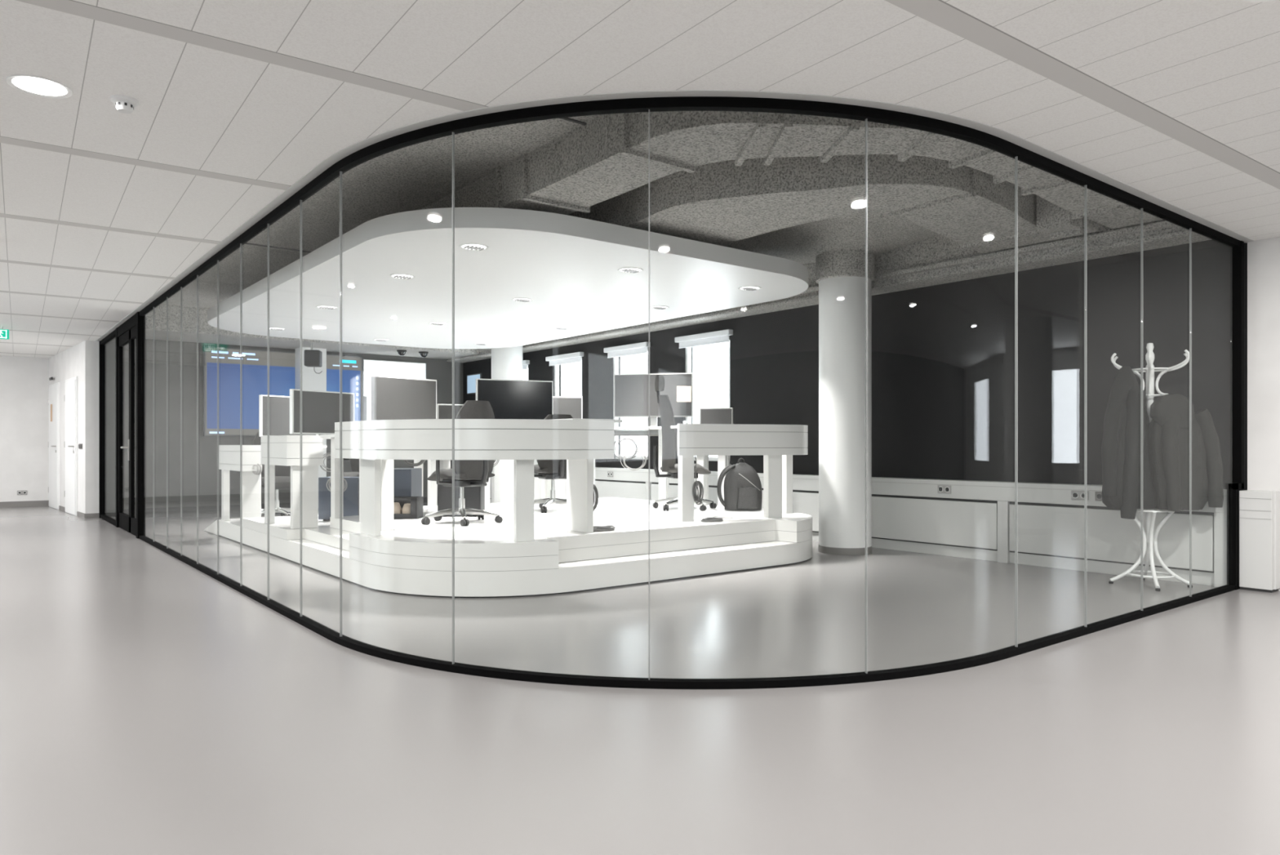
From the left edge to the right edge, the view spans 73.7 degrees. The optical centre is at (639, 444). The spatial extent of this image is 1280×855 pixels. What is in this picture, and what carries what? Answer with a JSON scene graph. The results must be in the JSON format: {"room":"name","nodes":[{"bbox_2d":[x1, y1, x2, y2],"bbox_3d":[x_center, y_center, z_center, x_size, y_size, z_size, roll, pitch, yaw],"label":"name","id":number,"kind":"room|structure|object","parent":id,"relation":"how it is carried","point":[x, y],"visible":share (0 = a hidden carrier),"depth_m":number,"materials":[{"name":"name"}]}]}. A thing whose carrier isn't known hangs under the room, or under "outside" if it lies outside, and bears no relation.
{"room":"office corridor","nodes":[
{"label":"office corridor","id":0,"kind":"room"},
{"bbox_2d":[0,355,48,502],"bbox_3d":[-13.380,-0.235,13.225,7.450,2.650,0.150,0,0,-38],"label":"wall","id":1,"kind":"structure","parent":0,"point":[24,380],"depth_m":15.09,"materials":[{"name":"white paint"}]},
{"bbox_2d":[17,489,26,494],"bbox_3d":[-10.911,0.840,15.077,0.144,0.080,0.013,0,0,-38],"label":"wall socket","id":2,"kind":"object","parent":1,"relation":"attached to","point":[24,491],"visible":1,"depth_m":15.08,"materials":[{"name":"grey plastic"}]},
{"bbox_2d":[0,500,48,507],"bbox_3d":[-13.427,1.040,13.083,7.200,0.100,0.015,0,0,-38],"label":"baseboard","id":3,"kind":"structure","parent":1,"relation":"attached to","point":[28,503],"depth_m":15.09,"materials":[{"name":"grey"}]},
{"bbox_2d":[48,340,98,513],"bbox_3d":[-9.426,-0.235,14.186,0.240,2.650,3.762,0,0,-42],"label":"wall","id":4,"kind":"structure","parent":0,"point":[81,360],"depth_m":12.82,"materials":[{"name":"white paint"}]},
{"bbox_2d":[48,382,59,509],"bbox_3d":[-10.174,0.015,14.765,0.096,2.150,1.000,0,0,-42],"label":"door","id":5,"kind":"structure","parent":4,"relation":"in","point":[54,388],"depth_m":14.65,"materials":[{"name":"white paint"}]},
{"bbox_2d":[50,404,52,421],"bbox_3d":[-10.236,-0.560,14.844,0.012,0.300,0.100,0,0,-42],"label":"notice","id":6,"kind":"object","parent":5,"relation":"attached to","point":[51,404],"visible":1,"depth_m":14.82,"materials":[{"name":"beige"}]},
{"bbox_2d":[64,376,78,515],"bbox_3d":[-9.036,0.015,13.502,0.096,2.150,1.000,0,0,-42],"label":"door","id":7,"kind":"structure","parent":4,"relation":"in","point":[71,397],"depth_m":13.35,"materials":[{"name":"white paint"}]},
{"bbox_2d":[48,502,98,518],"bbox_3d":[-9.353,1.055,14.074,0.222,0.070,3.526,0,0,-42],"label":"baseboard","id":8,"kind":"structure","parent":4,"relation":"attached to","point":[60,508],"depth_m":12.80,"materials":[{"name":"grey"}]},
{"bbox_2d":[106,337,462,510],"bbox_3d":[-5.917,-0.485,15.037,6.080,3.150,0.120,0,0,-38],"label":"wall","id":9,"kind":"structure","parent":0,"point":[440,370],"depth_m":13.77,"materials":[{"name":"grey paint"}]},
{"bbox_2d":[106,497,427,515],"bbox_3d":[-5.875,1.045,14.985,6.080,0.090,0.012,0,0,-38],"label":"baseboard","id":10,"kind":"structure","parent":9,"relation":"attached to","point":[233,507],"depth_m":13.85,"materials":[{"name":"grey"}]},
{"bbox_2d":[203,346,362,435],"bbox_3d":[-6.100,-0.880,14.753,2.620,1.460,0.096,0,0,-38],"label":"video screen","id":11,"kind":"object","parent":9,"relation":"attached to","point":[255,362],"depth_m":14.33,"materials":[{"name":"blue glass"}]},
{"bbox_2d":[362,359,426,396],"bbox_3d":[-4.587,-1.228,15.967,1.220,0.675,0.072,0,0,-38],"label":"wall display","id":12,"kind":"object","parent":9,"relation":"attached to","point":[379,367],"visible":0.57,"depth_m":15.89,"materials":[{"name":"white paint"}]},
{"bbox_2d":[161,114,731,307],"bbox_3d":[-1.809,-2.120,9.909,6.210,0.120,13.220,0,0,-38],"label":"ceiling","id":13,"kind":"structure","parent":0,"point":[421,172],"depth_m":6.98,"materials":[{"name":"grey concrete"}]},
{"bbox_2d":[145,303,479,359],"bbox_3d":[-5.581,-1.865,14.396,5.710,0.390,1.300,0,0,-38],"label":"beam","id":14,"kind":"structure","parent":13,"relation":"attached to","point":[207,333],"depth_m":13.53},
{"bbox_2d":[304,341,322,373],"bbox_3d":[-5.285,-1.416,13.812,0.245,0.508,0.220,0,0,-10],"label":"loudspeaker","id":15,"kind":"object","parent":14,"relation":"hanging from","point":[313,357],"visible":1,"depth_m":13.71,"materials":[{"name":"black plastic"}]},
{"bbox_2d":[396,349,406,355],"bbox_3d":[-4.200,-1.620,15.044,0.170,0.100,0.170,0,0,-38],"label":"dome camera","id":16,"kind":"object","parent":14,"relation":"attached to","point":[401,352],"visible":1,"depth_m":14.99,"materials":[{"name":"black plastic"}]},
{"bbox_2d":[418,351,428,357],"bbox_3d":[-3.879,-1.620,15.299,0.170,0.100,0.170,0,0,-38],"label":"dome camera","id":17,"kind":"object","parent":14,"relation":"attached to","point":[423,353],"visible":1,"depth_m":15.25,"materials":[{"name":"black plastic"}]},
{"bbox_2d":[244,117,586,253],"bbox_3d":[-0.710,-2.054,8.247,5.670,0.012,4.830,0,0,-38],"label":"trim","id":18,"kind":"structure","parent":13,"relation":"attached to","point":[572,120],"depth_m":8.72,"materials":[{"name":"grey metal"}]},
{"bbox_2d":[207,207,808,348],"bbox_3d":[-2.018,-1.627,10.011,4.450,0.161,7.600,0,0,-38],"label":"ceiling panel","id":19,"kind":"object","parent":13,"relation":"hanging from","point":[469,246],"depth_m":8.22,"materials":[{"name":"white paint"}]},
{"bbox_2d":[391,274,413,278],"bbox_3d":[-2.196,-1.559,7.893,0.185,0.002,0.185,0,0,7],"label":"diffuser","id":20,"kind":"object","parent":19,"relation":"attached to","point":[395,276],"depth_m":7.87,"materials":[{"name":"white metal"}]},
{"bbox_2d":[462,244,485,249],"bbox_3d":[-1.307,-1.559,6.722,0.185,0.002,0.185,0,0,17],"label":"diffuser","id":21,"kind":"object","parent":19,"relation":"attached to","point":[465,246],"depth_m":6.69,"materials":[{"name":"white"}]},
{"bbox_2d":[620,267,640,272],"bbox_3d":[-0.086,-1.559,7.612,0.185,0.002,0.185,0,0,7],"label":"diffuser","id":22,"kind":"object","parent":19,"relation":"attached to","point":[623,269],"depth_m":7.59,"materials":[{"name":"white metal"}]},
{"bbox_2d":[740,286,759,289],"bbox_3d":[1.091,-1.559,8.494,0.185,0.002,0.185,0,0,-3],"label":"recessed light","id":23,"kind":"object","parent":19,"relation":"attached to","point":[742,287],"depth_m":8.46,"materials":[{"name":"white metal"}]},
{"bbox_2d":[420,111,1163,229],"bbox_3d":[-0.410,-1.901,8.956,4.320,0.318,9.450,0,0,-38],"label":"air duct","id":24,"kind":"object","parent":13,"relation":"attached to","point":[604,158],"visible":0.57,"depth_m":5.31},
{"bbox_2d":[567,154,1060,253],"bbox_3d":[-0.212,-1.901,9.547,3.274,0.318,8.770,0,0,-38],"label":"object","id":25,"kind":"object","parent":13,"relation":"attached to","point":[722,202],"visible":0.6,"depth_m":6.28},
{"bbox_2d":[446,219,1211,362],"bbox_3d":[0.404,-1.843,11.649,0.380,0.435,13.040,0,0,-38],"label":"beam","id":26,"kind":"structure","parent":13,"relation":"attached to","point":[937,260],"depth_m":8.26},
{"bbox_2d":[1036,195,1097,239],"bbox_3d":[3.433,-1.865,6.875,0.480,0.390,0.285,0,0,-38],"label":"air duct","id":27,"kind":"object","parent":13,"relation":"attached to","point":[1052,219],"visible":0.5,"depth_m":6.76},
{"bbox_2d":[0,502,1279,854],"bbox_3d":[-0.249,1.150,6.756,20.000,0.120,26.900,0,0,-38],"label":"floor","id":28,"kind":"structure","parent":0,"point":[150,704],"depth_m":3.54,"materials":[{"name":"plastic"}]},
{"bbox_2d":[295,346,326,477],"bbox_3d":[-5.705,-0.290,14.794,0.434,2.760,0.322,0,0,-38],"label":"pillar","id":29,"kind":"structure","parent":28,"relation":"on","point":[311,380],"depth_m":14.71,"materials":[{"name":"white paint"}]},
{"bbox_2d":[491,345,524,502],"bbox_3d":[-2.228,-0.485,14.310,2.324,3.150,2.324,0,0,-38],"label":"column","id":30,"kind":"structure","parent":28,"relation":"on","point":[507,363],"depth_m":14.07,"materials":[{"name":"white paint"}]},
{"bbox_2d":[204,497,812,597],"bbox_3d":[-1.728,0.878,9.629,4.450,0.425,6.760,0,0,-38],"label":"platform","id":31,"kind":"object","parent":28,"relation":"on","point":[414,557],"depth_m":6.95,"materials":[{"name":"white"}]},
{"bbox_2d":[252,431,290,515],"bbox_3d":[-4.456,0.355,10.492,0.711,1.090,0.730,0,0,-44],"label":"office chair","id":32,"kind":"object","parent":31,"relation":"on","point":[282,479],"visible":0.28,"depth_m":10.48,"materials":[{"name":"grey fabric"}]},
{"bbox_2d":[218,444,326,520],"bbox_3d":[-4.349,0.450,10.119,0.950,0.900,1.135,0,0,-38],"label":"desk","id":33,"kind":"object","parent":31,"relation":"on","point":[228,455],"depth_m":9.55,"materials":[{"name":"white laminate"}]},
{"bbox_2d":[258,394,316,436],"bbox_3d":[-4.093,-0.280,9.926,0.200,0.570,0.750,0,0,31],"label":"computer monitor","id":34,"kind":"object","parent":33,"relation":"on","point":[279,406],"visible":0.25,"depth_m":9.74,"materials":[{"name":"grey plastic"}]},
{"bbox_2d":[261,435,330,528],"bbox_3d":[-3.204,0.353,8.714,1.000,0.893,1.000,0,0,-38],"label":"desk","id":35,"kind":"object","parent":31,"relation":"on","point":[284,450],"depth_m":8.25,"materials":[{"name":"white laminate"}]},
{"bbox_2d":[289,388,354,435],"bbox_3d":[-3.242,-0.319,8.706,0.200,0.462,0.780,0,0,29],"label":"computer monitor","id":36,"kind":"object","parent":35,"relation":"on","point":[320,409],"visible":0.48,"depth_m":8.62,"materials":[{"name":"grey plastic"}]},
{"bbox_2d":[318,476,359,520],"bbox_3d":[-3.180,0.570,9.089,0.424,0.460,0.180,0,0,2],"label":"computer tower","id":37,"kind":"object","parent":31,"relation":"on","point":[351,495],"visible":0.5,"depth_m":9.00,"materials":[{"name":"grey metal"}]},
{"bbox_2d":[328,457,359,476],"bbox_3d":[-3.230,0.290,9.619,0.711,1.020,0.730,0,0,31],"label":"office chair","id":38,"kind":"object","parent":31,"relation":"on","point":[354,463],"visible":0.02,"depth_m":9.85,"materials":[{"name":"black fabric"}]},
{"bbox_2d":[320,434,450,521],"bbox_3d":[-2.338,0.300,8.494,0.871,0.800,1.450,0,0,44],"label":"office desk","id":39,"kind":"object","parent":31,"relation":"on","point":[335,462],"depth_m":8.17,"materials":[{"name":"white laminate"}]},
{"bbox_2d":[320,434,334,437],"bbox_3d":[-2.295,-0.086,8.452,0.750,0.028,1.450,0,0,44],"label":"countertop","id":40,"kind":"structure","parent":39,"relation":"on","point":[322,435],"depth_m":8.08,"materials":[{"name":"white laminate"}]},
{"bbox_2d":[366,374,436,420],"bbox_3d":[-2.328,-0.380,8.348,0.200,0.560,0.810,0,0,36],"label":"computer monitor","id":41,"kind":"object","parent":39,"relation":"on","point":[388,397],"visible":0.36,"depth_m":8.27,"materials":[{"name":"grey plastic"}]},
{"bbox_2d":[393,467,422,496],"bbox_3d":[-2.408,0.470,8.709,0.260,0.460,0.424,0,0,0],"label":"computer tower","id":42,"kind":"object","parent":31,"relation":"on","point":[407,482],"visible":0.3,"depth_m":8.50,"materials":[{"name":"grey metal"}]},
{"bbox_2d":[393,496,422,519],"bbox_3d":[-2.282,0.600,8.194,0.340,0.200,0.240,0,0,0],"label":"crate","id":43,"kind":"object","parent":31,"relation":"on","point":[416,502],"visible":0.55,"depth_m":8.07,"materials":[{"name":"black plastic"}]},
{"bbox_2d":[393,502,410,513],"bbox_3d":[-2.274,0.617,8.162,0.215,0.143,0.115,0,0,0],"label":"bundle","id":44,"kind":"object","parent":43,"relation":"in","point":[406,508],"visible":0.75,"depth_m":8.12,"materials":[{"name":"beige fabric"}]},
{"bbox_2d":[413,459,500,511],"bbox_3d":[-2.284,0.385,10.693,1.100,0.830,0.600,0,0,-38],"label":"office desk","id":45,"kind":"object","parent":31,"relation":"on","point":[495,480],"visible":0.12,"depth_m":10.27,"materials":[{"name":"white laminate"}]},
{"bbox_2d":[436,404,463,418],"bbox_3d":[-2.250,-0.270,10.704,0.576,0.480,0.200,0,0,-18],"label":"computer monitor","id":46,"kind":"object","parent":45,"relation":"on","point":[443,411],"visible":0.17,"depth_m":10.61,"materials":[{"name":"grey plastic"}]},
{"bbox_2d":[437,484,484,516],"bbox_3d":[-1.766,0.480,8.448,0.424,0.440,0.200,0,0,2],"label":"computer tower","id":47,"kind":"object","parent":31,"relation":"on","point":[474,496],"visible":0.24,"depth_m":8.35,"materials":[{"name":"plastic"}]},
{"bbox_2d":[421,400,502,526],"bbox_3d":[-1.614,0.155,7.701,0.730,1.090,0.711,0,0,40],"label":"office chair","id":48,"kind":"object","parent":31,"relation":"on","point":[468,473],"visible":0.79,"depth_m":7.51,"materials":[{"name":"black fabric"}]},
{"bbox_2d":[334,417,622,542],"bbox_3d":[-1.323,0.252,6.602,2.375,0.897,1.120,0,0,4],"label":"desk","id":49,"kind":"object","parent":31,"relation":"on","point":[377,443],"depth_m":6.22,"materials":[{"name":"white laminate"}]},
{"bbox_2d":[551,417,622,422],"bbox_3d":[-0.526,-0.184,6.702,0.460,0.025,0.680,0,0,-38],"label":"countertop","id":50,"kind":"structure","parent":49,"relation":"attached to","point":[573,420],"depth_m":6.42,"materials":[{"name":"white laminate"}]},
{"bbox_2d":[484,477,564,506],"bbox_3d":[-1.443,0.300,10.147,1.150,0.800,0.600,0,0,-25],"label":"office desk","id":51,"kind":"object","parent":31,"relation":"on","point":[560,483],"visible":0.09,"depth_m":10.13,"materials":[{"name":"white laminate"}]},
{"bbox_2d":[475,378,553,419],"bbox_3d":[-1.504,-0.440,10.239,0.946,0.680,0.200,0,0,-25],"label":"computer monitor","id":52,"kind":"object","parent":51,"relation":"on","point":[508,398],"visible":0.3,"depth_m":10.21,"materials":[{"name":"black plastic"}]},
{"bbox_2d":[533,459,544,499],"bbox_3d":[-1.077,0.385,11.585,0.800,0.830,0.600,0,0,-23],"label":"office desk","id":53,"kind":"object","parent":31,"relation":"on","point":[536,480],"visible":0.02,"depth_m":11.61,"materials":[{"name":"white laminate"}]},
{"bbox_2d":[553,395,582,418],"bbox_3d":[-1.091,-0.345,11.633,0.608,0.630,0.200,0,0,-11],"label":"computer monitor","id":54,"kind":"object","parent":53,"relation":"on","point":[572,406],"visible":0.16,"depth_m":11.62,"materials":[{"name":"grey plastic"}]},
{"bbox_2d":[533,413,573,512],"bbox_3d":[-0.938,0.190,9.156,0.711,1.020,0.730,0,0,-24],"label":"office chair","id":55,"kind":"object","parent":31,"relation":"on","point":[552,469],"visible":0.47,"depth_m":8.92,"materials":[{"name":"plastic"}]},
{"bbox_2d":[593,426,669,505],"bbox_3d":[-0.172,0.245,10.181,1.150,0.910,0.644,0,0,7],"label":"office desk","id":56,"kind":"object","parent":31,"relation":"on","point":[664,482],"depth_m":9.96,"materials":[{"name":"white laminate"}]},
{"bbox_2d":[620,448,646,470],"bbox_3d":[-0.073,0.161,9.522,0.294,0.249,0.038,0,0,0],"label":"cable coil","id":57,"kind":"object","parent":56,"relation":"hanging from","point":[639,451],"visible":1,"depth_m":9.51,"materials":[{"name":"grey plastic"}]},
{"bbox_2d":[613,434,658,435],"bbox_3d":[-0.156,-0.145,10.319,0.850,0.070,0.145,0,0,7],"label":"cable tray","id":58,"kind":"object","parent":56,"relation":"on","point":[614,434],"depth_m":10.23,"materials":[{"name":"grey"}]},
{"bbox_2d":[613,426,661,430],"bbox_3d":[-0.167,-0.196,10.227,1.150,0.028,0.550,0,0,7],"label":"countertop","id":59,"kind":"structure","parent":56,"relation":"on","point":[615,428],"depth_m":9.95,"materials":[{"name":"white laminate"}]},
{"bbox_2d":[613,373,693,426],"bbox_3d":[0.162,-0.532,10.247,0.958,0.645,0.200,0,0,11],"label":"computer monitor","id":60,"kind":"object","parent":56,"relation":"on","point":[630,390],"visible":0.71,"depth_m":10.22,"materials":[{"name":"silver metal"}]},
{"bbox_2d":[676,386,691,401],"bbox_3d":[0.518,-0.603,10.057,0.170,0.185,0.004,0,0,0],"label":"card","id":61,"kind":"object","parent":60,"relation":"attached to","point":[683,393],"visible":1,"depth_m":10.05,"materials":[{"name":"white paper"}]},
{"bbox_2d":[652,374,716,511],"bbox_3d":[0.495,-0.030,9.358,0.730,1.460,0.711,0,0,-13],"label":"office chair","id":62,"kind":"object","parent":31,"relation":"on","point":[669,449],"visible":0.8,"depth_m":9.20,"materials":[{"name":"grey fabric"}]},
{"bbox_2d":[696,455,729,506],"bbox_3d":[0.850,0.285,9.889,0.500,0.830,0.315,0,0,24],"label":"office desk","id":63,"kind":"object","parent":31,"relation":"on","point":[723,461],"visible":0.2,"depth_m":9.84,"materials":[{"name":"white laminate"}]},
{"bbox_2d":[699,407,733,423],"bbox_3d":[0.895,-0.280,9.908,0.394,0.300,0.200,0,0,21],"label":"computer monitor","id":64,"kind":"object","parent":63,"relation":"on","point":[719,415],"visible":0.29,"depth_m":9.87,"materials":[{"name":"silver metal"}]},
{"bbox_2d":[671,423,808,521],"bbox_3d":[1.063,0.253,8.191,1.680,0.895,0.580,0,0,-38],"label":"desk","id":65,"kind":"object","parent":31,"relation":"on","point":[777,443],"depth_m":7.99,"materials":[{"name":"white laminate"}]},
{"bbox_2d":[671,425,677,428],"bbox_3d":[1.045,-0.168,8.193,1.626,0.025,0.516,0,0,-38],"label":"countertop","id":66,"kind":"structure","parent":65,"relation":"on","point":[672,426],"depth_m":7.87,"materials":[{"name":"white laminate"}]},
{"bbox_2d":[694,455,697,480],"bbox_3d":[0.510,0.096,7.837,0.025,0.498,0.016,0,0,5],"label":"cable","id":67,"kind":"object","parent":65,"relation":"attached to","point":[695,455],"visible":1,"depth_m":7.83,"materials":[{"name":"grey plastic"}]},
{"bbox_2d":[716,457,762,510],"bbox_3d":[1.069,0.414,9.132,0.480,0.552,0.278,0,0,0],"label":"backpack","id":68,"kind":"object","parent":31,"relation":"on","point":[742,482],"visible":1,"depth_m":9.07,"materials":[{"name":"fabric"}]},
{"bbox_2d":[138,96,1244,688],"bbox_3d":[-2.732,-0.235,7.601,14.173,2.650,4.683,0,0,26],"label":"glass","id":69,"kind":"object","parent":28,"relation":"on","point":[648,104],"visible":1,"depth_m":4.29,"materials":[{"name":"clear glass"}]},
{"bbox_2d":[98,311,145,538],"bbox_3d":[-6.970,-0.235,11.373,0.142,2.650,3.605,0,0,-38],"label":"door","id":70,"kind":"structure","parent":69,"relation":"attached to","point":[134,327],"depth_m":10.50,"materials":[{"name":"black metal"}]},
{"bbox_2d":[95,89,1253,341],"bbox_3d":[-2.874,-1.558,7.683,14.586,0.004,4.769,0,0,27],"label":"trim","id":71,"kind":"structure","parent":69,"relation":"attached to","point":[327,162],"depth_m":4.28,"materials":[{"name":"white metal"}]},
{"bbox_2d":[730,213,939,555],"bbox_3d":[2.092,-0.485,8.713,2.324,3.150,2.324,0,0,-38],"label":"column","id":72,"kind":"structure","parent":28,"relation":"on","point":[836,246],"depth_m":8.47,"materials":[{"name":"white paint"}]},
{"bbox_2d":[1108,342,1192,591],"bbox_3d":[3.966,0.150,6.637,0.546,1.880,0.590,0,0,37],"label":"coat stand","id":73,"kind":"object","parent":28,"relation":"on","point":[1149,539],"visible":0.85,"depth_m":6.61,"materials":[{"name":"white wood"}]},
{"bbox_2d":[1101,366,1156,519],"bbox_3d":[3.811,-0.023,6.616,0.486,1.174,0.283,0,0,-10],"label":"coat","id":74,"kind":"object","parent":73,"relation":"hanging from","point":[1121,441],"visible":0.91,"depth_m":6.54,"materials":[{"name":"grey fabric"}]},
{"bbox_2d":[1147,393,1223,511],"bbox_3d":[4.135,0.055,6.488,0.543,0.880,0.241,0,0,-8],"label":"coat","id":75,"kind":"object","parent":73,"relation":"hanging from","point":[1168,437],"visible":0.97,"depth_m":6.42,"materials":[{"name":"grey fabric"}]},
{"bbox_2d":[1150,393,1194,427],"bbox_3d":[4.021,-0.258,6.452,0.310,0.255,0.160,0,0,0],"label":"hood","id":76,"kind":"object","parent":75,"relation":"attached to","point":[1171,410],"depth_m":6.39,"materials":[{"name":"grey fabric"}]},
{"bbox_2d":[0,0,1279,358],"bbox_3d":[-0.249,-1.590,6.756,20.000,0.060,26.900,0,0,-38],"label":"ceiling","id":77,"kind":"structure","parent":0,"point":[1175,102],"depth_m":3.66,"materials":[{"name":"tile"}]},
{"bbox_2d":[0,326,8,339],"bbox_3d":[-8.459,-1.478,11.160,0.340,0.165,0.027,0,0,-38],"label":"exit sign","id":78,"kind":"object","parent":77,"relation":"hanging from","point":[4,333],"visible":1,"depth_m":11.22,"materials":[{"name":"teal plastic"}]},
{"bbox_2d":[5,74,72,98],"bbox_3d":[-2.609,-1.558,3.712,0.240,0.007,0.240,0,0,-38],"label":"recessed light","id":79,"kind":"object","parent":77,"relation":"in","point":[33,85],"visible":1,"depth_m":3.71,"materials":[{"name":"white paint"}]},
{"bbox_2d":[12,76,66,95],"bbox_3d":[-2.609,-1.559,3.712,0.195,0.002,0.195,0,0,17],"label":"diffuser","id":80,"kind":"object","parent":79,"relation":"attached to","point":[35,86],"depth_m":3.71,"materials":[{"name":"white plastic"}]},
{"bbox_2d":[110,94,138,113],"bbox_3d":[-2.329,-1.533,3.858,0.110,0.054,0.110,0,0,-38],"label":"smoke detector","id":81,"kind":"object","parent":77,"relation":"attached to","point":[123,104],"visible":1,"depth_m":3.83,"materials":[{"name":"white paint"}]},
{"bbox_2d":[1244,0,1276,2],"bbox_3d":[2.170,-1.558,2.881,0.240,0.007,0.240,0,0,-38],"label":"recessed light","id":82,"kind":"object","parent":77,"relation":"in","point":[1251,1],"visible":1,"depth_m":2.99,"materials":[{"name":"white plastic"}]},
{"bbox_2d":[489,466,1226,586],"bbox_3d":[0.502,0.718,11.682,0.185,0.745,13.070,0,0,-38],"label":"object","id":83,"kind":"object","parent":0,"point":[976,520],"depth_m":7.87,"materials":[{"name":"white metal"}]},
{"bbox_2d":[607,471,613,476],"bbox_3d":[-0.445,0.435,12.725,0.013,0.080,0.144,0,0,-38],"label":"wall socket","id":84,"kind":"object","parent":83,"relation":"attached to","point":[609,473],"visible":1,"depth_m":12.72,"materials":[{"name":"grey plastic"}]},
{"bbox_2d":[937,484,951,493],"bbox_3d":[2.990,0.435,8.390,0.013,0.080,0.144,0,0,-38],"label":"wall socket","id":85,"kind":"object","parent":83,"relation":"attached to","point":[940,488],"visible":1,"depth_m":8.39,"materials":[{"name":"grey plastic"}]},
{"bbox_2d":[1071,490,1088,500],"bbox_3d":[3.797,0.435,7.371,0.013,0.080,0.144,0,0,-38],"label":"wall socket","id":86,"kind":"object","parent":83,"relation":"attached to","point":[1075,495],"visible":0.82,"depth_m":7.38,"materials":[{"name":"grey plastic"}]},
{"bbox_2d":[1094,491,1102,501],"bbox_3d":[3.921,0.435,7.215,0.013,0.080,0.144,0,0,-38],"label":"wall socket","id":87,"kind":"object","parent":83,"relation":"attached to","point":[1098,495],"visible":0.42,"depth_m":7.25,"materials":[{"name":"grey plastic"}]},
{"bbox_2d":[462,236,1279,590],"bbox_3d":[0.977,-0.485,11.344,0.180,3.150,14.470,0,0,-38],"label":"wall","id":88,"kind":"structure","parent":0,"point":[943,355],"depth_m":8.03,"materials":[{"name":"grey paint"}]},
{"bbox_2d":[466,373,481,394],"bbox_3d":[-3.199,-1.180,16.475,0.032,0.380,0.560,0,0,-38],"label":"wall display","id":89,"kind":"object","parent":88,"relation":"attached to","point":[471,379],"visible":0.79,"depth_m":16.50,"materials":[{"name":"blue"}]},
{"bbox_2d":[523,360,529,369],"bbox_3d":[-2.276,-1.403,15.267,0.083,0.154,1.040,0,0,-38],"label":"roller blind","id":90,"kind":"object","parent":88,"relation":"attached to","point":[525,362],"visible":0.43,"depth_m":14.88,"materials":[{"name":"white fabric"}]},
{"bbox_2d":[554,356,582,396],"bbox_3d":[-1.173,-0.600,13.985,0.130,1.620,0.860,0,0,-38],"label":"window","id":91,"kind":"structure","parent":88,"relation":"in","point":[556,366],"depth_m":14.30,"materials":[{"name":"white glass"}]},
{"bbox_2d":[545,351,583,365],"bbox_3d":[-1.239,-1.403,13.958,0.083,0.154,1.020,0,0,-38],"label":"roller blind","id":92,"kind":"object","parent":91,"relation":"attached to","point":[571,357],"visible":1,"depth_m":13.92,"materials":[{"name":"white fabric"}]},
{"bbox_2d":[613,347,648,459],"bbox_3d":[-0.136,-0.600,12.676,0.130,1.620,0.880,0,0,-38],"label":"window","id":93,"kind":"structure","parent":88,"relation":"in","point":[615,360],"depth_m":12.99,"materials":[{"name":"white paint"}]},
{"bbox_2d":[604,342,650,358],"bbox_3d":[-0.202,-1.403,12.649,0.083,0.154,1.040,0,0,-38],"label":"roller blind","id":94,"kind":"object","parent":93,"relation":"attached to","point":[637,348],"visible":0.96,"depth_m":12.61,"materials":[{"name":"white fabric"}]},
{"bbox_2d":[683,336,729,461],"bbox_3d":[0.901,-0.600,11.367,0.130,1.620,0.900,0,0,-38],"label":"window","id":95,"kind":"structure","parent":88,"relation":"in","point":[688,350],"depth_m":11.69,"materials":[{"name":"white glass"}]},
{"bbox_2d":[674,328,733,348],"bbox_3d":[0.835,-1.403,11.340,0.083,0.154,1.060,0,0,-38],"label":"roller blind","id":96,"kind":"object","parent":95,"relation":"attached to","point":[717,336],"visible":1,"depth_m":11.30,"materials":[{"name":"white fabric"}]},
{"bbox_2d":[1239,489,1279,592],"bbox_3d":[4.658,0.718,6.418,0.167,0.745,0.215,0,0,-38],"label":"cabinet","id":97,"kind":"object","parent":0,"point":[1259,510],"depth_m":6.36,"materials":[{"name":"white metal"}]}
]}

